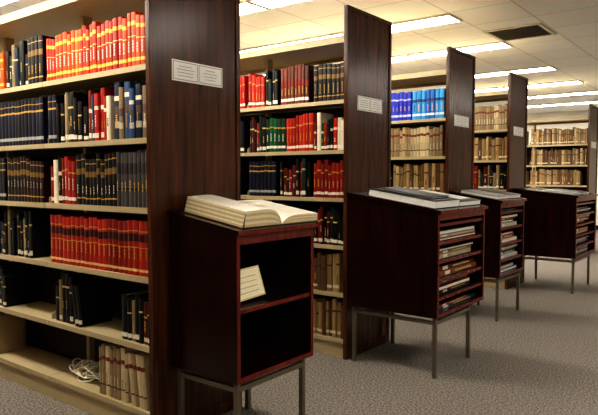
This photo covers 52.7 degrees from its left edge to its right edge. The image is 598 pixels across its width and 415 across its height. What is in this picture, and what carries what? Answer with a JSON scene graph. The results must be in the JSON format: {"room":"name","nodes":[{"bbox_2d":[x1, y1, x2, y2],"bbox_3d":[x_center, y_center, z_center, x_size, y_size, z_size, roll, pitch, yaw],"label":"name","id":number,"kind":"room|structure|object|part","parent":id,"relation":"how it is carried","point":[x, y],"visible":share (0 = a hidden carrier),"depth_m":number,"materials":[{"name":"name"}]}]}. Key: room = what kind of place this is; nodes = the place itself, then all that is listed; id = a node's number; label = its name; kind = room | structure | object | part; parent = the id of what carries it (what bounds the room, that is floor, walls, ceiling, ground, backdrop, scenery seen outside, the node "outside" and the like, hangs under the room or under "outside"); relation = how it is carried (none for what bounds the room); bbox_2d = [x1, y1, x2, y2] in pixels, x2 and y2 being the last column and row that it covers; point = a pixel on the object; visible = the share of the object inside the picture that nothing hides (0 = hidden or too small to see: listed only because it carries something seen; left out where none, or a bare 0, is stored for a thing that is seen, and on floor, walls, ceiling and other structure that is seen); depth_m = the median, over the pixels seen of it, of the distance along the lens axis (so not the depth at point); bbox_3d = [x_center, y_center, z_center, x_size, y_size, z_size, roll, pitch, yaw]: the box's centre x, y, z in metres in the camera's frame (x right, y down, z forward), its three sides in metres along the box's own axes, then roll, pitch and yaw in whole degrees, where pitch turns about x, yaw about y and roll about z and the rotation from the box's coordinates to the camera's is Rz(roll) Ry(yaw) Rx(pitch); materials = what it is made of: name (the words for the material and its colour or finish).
{"room":"library","nodes":[
{"label":"library","id":0,"kind":"room"},
{"bbox_2d":[0,230,597,414],"bbox_3d":[2.279,1.005,5.880,12.700,0.100,19.200,2,4,38],"label":"floor","id":1,"kind":"structure","parent":0,"point":[540,357],"depth_m":3.96,"materials":[{"name":"carpet"}]},
{"bbox_2d":[0,0,241,414],"bbox_3d":[-1.596,-0.141,3.862,2.776,2.400,0.600,2,4,38],"label":"bookshelf","id":2,"kind":"object","parent":1,"relation":"on","point":[190,72],"visible":0.46,"depth_m":3.11,"materials":[{"name":"wood"}]},
{"bbox_2d":[0,11,149,409],"bbox_3d":[-1.606,-0.034,3.873,2.713,1.925,0.542,2,4,38],"label":"books","id":3,"kind":"object","parent":2,"relation":"in","point":[115,243],"visible":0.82,"depth_m":3.20,"materials":[{"name":"paper"}]},
{"bbox_3d":[-1.608,-0.046,3.877,2.745,2.208,0.570,2,4,38],"label":"steel frame","id":4,"kind":"part","parent":2,"relation":"part of","materials":[{"name":"metal"}]},
{"bbox_2d":[69,358,99,381],"bbox_3d":[-1.159,0.913,3.386,0.356,0.096,0.154,2,4,40],"label":"cable bundle","id":5,"kind":"object","parent":2,"relation":"in","point":[92,369],"visible":0.72,"depth_m":3.38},
{"bbox_3d":[-0.509,-0.098,3.025,0.030,2.400,0.600,2,4,38],"label":"panel","id":6,"kind":"part","parent":2,"relation":"part of","materials":[{"name":"brown wood"}]},
{"bbox_2d":[167,210,317,414],"bbox_3d":[-0.264,0.558,2.969,0.463,1.097,0.580,2,4,38],"label":"cabinet","id":7,"kind":"object","parent":1,"relation":"on","point":[214,334],"visible":0.98,"depth_m":2.83,"materials":[{"name":"brown wood"}]},
{"bbox_2d":[182,195,317,228],"bbox_3d":[-0.224,0.006,2.970,0.394,0.139,0.572,2,4,38],"label":"open book","id":8,"kind":"object","parent":7,"relation":"on","point":[242,214],"visible":1,"depth_m":2.79,"materials":[{"name":"paper"}]},
{"bbox_2d":[240,265,265,301],"bbox_3d":[-0.264,0.360,2.810,0.058,0.155,0.277,2,4,38],"label":"booklet","id":9,"kind":"object","parent":7,"relation":"in","point":[251,283],"visible":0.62,"depth_m":2.85,"materials":[{"name":"paper"}]},
{"bbox_2d":[240,5,391,359],"bbox_3d":[-0.591,-0.209,5.163,2.776,2.400,0.600,2,4,38],"label":"bookshelf","id":10,"kind":"object","parent":1,"relation":"on","point":[365,46],"visible":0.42,"depth_m":4.34,"materials":[{"name":"wood"}]},
{"bbox_2d":[240,62,343,338],"bbox_3d":[-0.600,-0.104,5.173,2.716,1.929,0.543,2,4,38],"label":"books","id":11,"kind":"object","parent":10,"relation":"in","point":[302,83],"visible":0.28,"depth_m":4.32,"materials":[{"name":"paper"}]},
{"bbox_3d":[-0.603,-0.114,5.178,2.745,2.208,0.570,2,4,38],"label":"steel frame","id":12,"kind":"part","parent":10,"relation":"part of","materials":[{"name":"metal"}]},
{"bbox_3d":[0.496,-0.166,4.325,0.030,2.400,0.600,2,4,38],"label":"panel","id":13,"kind":"part","parent":10,"relation":"part of","materials":[{"name":"brown wood"}]},
{"bbox_2d":[346,191,487,378],"bbox_3d":[0.832,0.466,4.207,0.683,1.152,0.794,2,4,38],"label":"cabinet","id":14,"kind":"object","parent":1,"relation":"on","point":[393,247],"visible":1,"depth_m":3.92,"materials":[{"name":"brown wood"}]},
{"bbox_2d":[368,187,480,208],"bbox_3d":[0.877,-0.077,4.142,0.482,0.129,0.757,2,4,38],"label":"binders","id":15,"kind":"object","parent":14,"relation":"on","point":[418,197],"visible":1,"depth_m":3.91,"materials":[{"name":"fabric"}]},
{"bbox_2d":[439,224,475,309],"bbox_3d":[0.926,0.385,4.130,0.340,0.507,0.683,2,4,38],"label":"reference atlases","id":16,"kind":"object","parent":14,"relation":"in","point":[459,230],"visible":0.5,"depth_m":4.04,"materials":[{"name":"paper"}]},
{"bbox_2d":[391,46,475,313],"bbox_3d":[0.410,-0.277,6.458,2.776,2.400,0.600,2,4,38],"label":"bookshelf","id":17,"kind":"object","parent":1,"relation":"on","point":[458,76],"visible":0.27,"depth_m":5.60,"materials":[{"name":"wood"}]},
{"bbox_2d":[391,88,445,192],"bbox_3d":[0.394,-0.172,6.473,2.700,1.930,0.543,2,4,38],"label":"books","id":18,"kind":"object","parent":17,"relation":"in","point":[428,104],"visible":0.08,"depth_m":5.57,"materials":[{"name":"paper"}]},
{"bbox_3d":[0.397,-0.181,6.473,2.745,2.208,0.570,2,4,38],"label":"steel frame","id":19,"kind":"part","parent":17,"relation":"part of","materials":[{"name":"metal"}]},
{"bbox_3d":[1.497,-0.233,5.621,0.030,2.400,0.600,2,4,38],"label":"panel","id":20,"kind":"part","parent":17,"relation":"part of","materials":[{"name":"brown wood"}]},
{"bbox_2d":[450,191,526,321],"bbox_3d":[1.748,0.410,5.564,0.473,1.122,0.664,2,4,38],"label":"cabinet","id":21,"kind":"object","parent":1,"relation":"on","point":[493,214],"visible":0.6,"depth_m":5.25,"materials":[{"name":"brown wood"}]},
{"bbox_2d":[460,188,520,198],"bbox_3d":[1.759,-0.128,5.521,0.351,0.086,0.590,2,4,38],"label":"binders","id":22,"kind":"object","parent":21,"relation":"on","point":[483,192],"visible":1,"depth_m":5.42,"materials":[{"name":"fabric"}]},
{"bbox_2d":[501,207,517,272],"bbox_3d":[1.746,0.285,5.561,0.374,0.559,0.556,2,4,38],"label":"reference atlases","id":23,"kind":"object","parent":21,"relation":"in","point":[507,219],"visible":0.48,"depth_m":5.49,"materials":[{"name":"paper"}]},
{"bbox_2d":[474,72,527,288],"bbox_3d":[1.400,-0.344,7.741,2.776,2.400,0.600,2,4,38],"label":"bookshelf","id":24,"kind":"object","parent":1,"relation":"on","point":[516,95],"visible":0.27,"depth_m":6.86,"materials":[{"name":"wood"}]},
{"bbox_2d":[474,104,507,188],"bbox_3d":[1.390,-0.238,7.751,2.714,1.928,0.542,2,4,38],"label":"books","id":25,"kind":"object","parent":24,"relation":"in","point":[496,117],"visible":0.05,"depth_m":6.80,"materials":[{"name":"paper"}]},
{"bbox_3d":[1.388,-0.248,7.755,2.745,2.208,0.570,2,4,38],"label":"steel frame","id":26,"kind":"part","parent":24,"relation":"part of","materials":[{"name":"metal"}]},
{"bbox_3d":[2.487,-0.300,6.903,0.030,2.400,0.600,2,4,38],"label":"panel","id":27,"kind":"part","parent":24,"relation":"part of","materials":[{"name":"brown wood"}]},
{"bbox_2d":[513,187,597,293],"bbox_3d":[2.961,0.337,6.963,0.683,1.122,0.944,2,4,38],"label":"cabinet","id":28,"kind":"object","parent":1,"relation":"on","point":[550,219],"visible":0.84,"depth_m":6.59,"materials":[{"name":"brown wood"}]},
{"bbox_2d":[543,188,588,194],"bbox_3d":[3.018,-0.181,6.835,0.340,0.054,0.730,2,4,38],"label":"book","id":29,"kind":"object","parent":28,"relation":"on","point":[562,191],"visible":1,"depth_m":6.67,"materials":[{"name":"paper"}]},
{"bbox_2d":[576,206,590,252],"bbox_3d":[3.043,0.244,6.884,0.356,0.502,0.842,2,4,38],"label":"reference atlases","id":30,"kind":"object","parent":28,"relation":"in","point":[581,218],"visible":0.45,"depth_m":6.85,"materials":[{"name":"paper"}]},
{"bbox_2d":[526,104,597,252],"bbox_3d":[3.359,-0.515,11.024,3.691,2.400,0.600,2,4,38],"label":"bookshelf","id":31,"kind":"object","parent":1,"relation":"on","point":[589,170],"visible":0.22,"depth_m":10.00,"materials":[{"name":"wood"}]},
{"bbox_2d":[526,127,587,191],"bbox_3d":[3.350,-0.409,11.034,3.631,1.927,0.543,2,4,38],"label":"books","id":32,"kind":"object","parent":31,"relation":"in","point":[553,136],"visible":0.08,"depth_m":9.97,"materials":[{"name":"paper"}]},
{"bbox_3d":[3.347,-0.419,11.039,3.660,2.208,0.570,2,4,38],"label":"steel frame","id":33,"kind":"part","parent":31,"relation":"part of","materials":[{"name":"metal"}]},
{"bbox_3d":[4.809,-0.457,9.908,0.030,2.400,0.600,2,4,38],"label":"panel","id":34,"kind":"part","parent":31,"relation":"part of","materials":[{"name":"brown wood"}]},
{"bbox_2d":[0,0,597,113],"bbox_3d":[2.279,-1.901,5.728,12.700,0.100,19.200,2,4,38],"label":"ceiling","id":35,"kind":"structure","parent":0,"point":[573,51],"depth_m":6.58,"materials":[{"name":"tile"}]},
{"bbox_2d":[0,0,19,6],"bbox_3d":[-2.782,-1.821,5.343,1.220,0.020,0.310,2,4,38],"label":"ceiling light","id":36,"kind":"object","parent":35,"relation":"attached to","point":[2,2],"depth_m":5.33,"materials":[{"name":"white plastic"}]},
{"bbox_2d":[240,47,257,51],"bbox_3d":[-0.919,-1.946,7.754,1.220,0.020,0.310,2,4,38],"label":"ceiling light","id":37,"kind":"object","parent":35,"relation":"attached to","point":[252,48],"depth_m":7.34,"materials":[{"name":"white plastic"}]},
{"bbox_2d":[240,0,268,15],"bbox_3d":[-0.854,-1.845,5.812,1.220,0.020,0.310,2,4,38],"label":"ceiling light","id":38,"kind":"object","parent":35,"relation":"attached to","point":[246,7],"depth_m":5.53,"materials":[{"name":"white plastic"}]},
{"bbox_2d":[248,0,310,8],"bbox_3d":[0.128,-1.806,5.056,1.220,0.020,0.310,2,4,38],"label":"ceiling light","id":39,"kind":"object","parent":35,"relation":"attached to","point":[270,4],"depth_m":5.34,"materials":[{"name":"white plastic"}]},
{"bbox_2d":[256,32,343,48],"bbox_3d":[0.063,-1.907,6.998,1.220,0.020,0.310,2,4,38],"label":"ceiling light","id":40,"kind":"object","parent":35,"relation":"attached to","point":[338,33],"depth_m":6.85,"materials":[{"name":"white plastic"}]},
{"bbox_2d":[338,54,416,63],"bbox_3d":[0.979,-1.969,8.184,1.220,0.020,0.310,2,4,38],"label":"ceiling light","id":41,"kind":"object","parent":35,"relation":"attached to","point":[398,58],"depth_m":7.88,"materials":[{"name":"white plastic"}]},
{"bbox_2d":[342,13,461,33],"bbox_3d":[1.044,-1.868,6.242,1.220,0.020,0.310,2,4,38],"label":"ceiling light","id":42,"kind":"object","parent":35,"relation":"attached to","point":[448,18],"depth_m":6.03,"materials":[{"name":"white plastic"}]},
{"bbox_2d":[408,41,512,58],"bbox_3d":[1.961,-1.929,7.428,1.220,0.020,0.310,2,4,38],"label":"ceiling light","id":43,"kind":"object","parent":35,"relation":"attached to","point":[493,45],"depth_m":7.32,"materials":[{"name":"white plastic"}]},
{"bbox_2d":[475,87,507,91],"bbox_3d":[3.147,-2.115,10.991,1.220,0.020,0.310,2,4,38],"label":"ceiling light","id":44,"kind":"object","parent":35,"relation":"attached to","point":[494,88],"depth_m":10.70,"materials":[{"name":"white plastic"}]},
{"bbox_2d":[475,65,556,77],"bbox_3d":[3.152,-2.010,8.969,1.220,0.020,0.310,2,4,38],"label":"ceiling light","id":45,"kind":"object","parent":35,"relation":"attached to","point":[543,68],"depth_m":8.86,"materials":[{"name":"white plastic"}]},
{"bbox_2d":[483,23,556,41],"bbox_3d":[2.390,-1.887,6.529,0.600,0.012,0.600,2,4,38],"label":"ceiling air vent","id":46,"kind":"object","parent":35,"relation":"in","point":[534,30],"depth_m":6.52,"materials":[{"name":"black metal"}]},
{"bbox_2d":[528,104,555,107],"bbox_3d":[5.041,-2.243,13.442,1.220,0.020,0.310,2,4,38],"label":"ceiling light","id":47,"kind":"object","parent":35,"relation":"attached to","point":[540,105],"depth_m":13.15,"materials":[{"name":"white plastic"}]},
{"bbox_2d":[504,80,583,88],"bbox_3d":[4.129,-2.076,10.235,1.220,0.020,0.310,2,4,38],"label":"ceiling light","id":48,"kind":"object","parent":35,"relation":"attached to","point":[572,81],"depth_m":10.11,"materials":[{"name":"white plastic"}]},
{"bbox_2d":[530,90,597,97],"bbox_3d":[5.045,-2.138,11.421,1.220,0.020,0.310,2,4,38],"label":"ceiling light","id":49,"kind":"object","parent":35,"relation":"attached to","point":[584,92],"depth_m":11.36,"materials":[{"name":"white plastic"}]},
{"bbox_2d":[553,100,597,105],"bbox_3d":[6.023,-2.204,12.686,1.220,0.020,0.310,2,4,38],"label":"ceiling light","id":50,"kind":"object","parent":35,"relation":"attached to","point":[583,102],"depth_m":12.77,"materials":[{"name":"white plastic"}]},
{"bbox_2d":[527,110,597,224],"bbox_3d":[8.113,-0.842,13.355,12.500,2.810,0.100,2,4,38],"label":"wall","id":51,"kind":"structure","parent":0,"point":[584,113],"depth_m":14.59,"materials":[{"name":"paint"}]}
]}

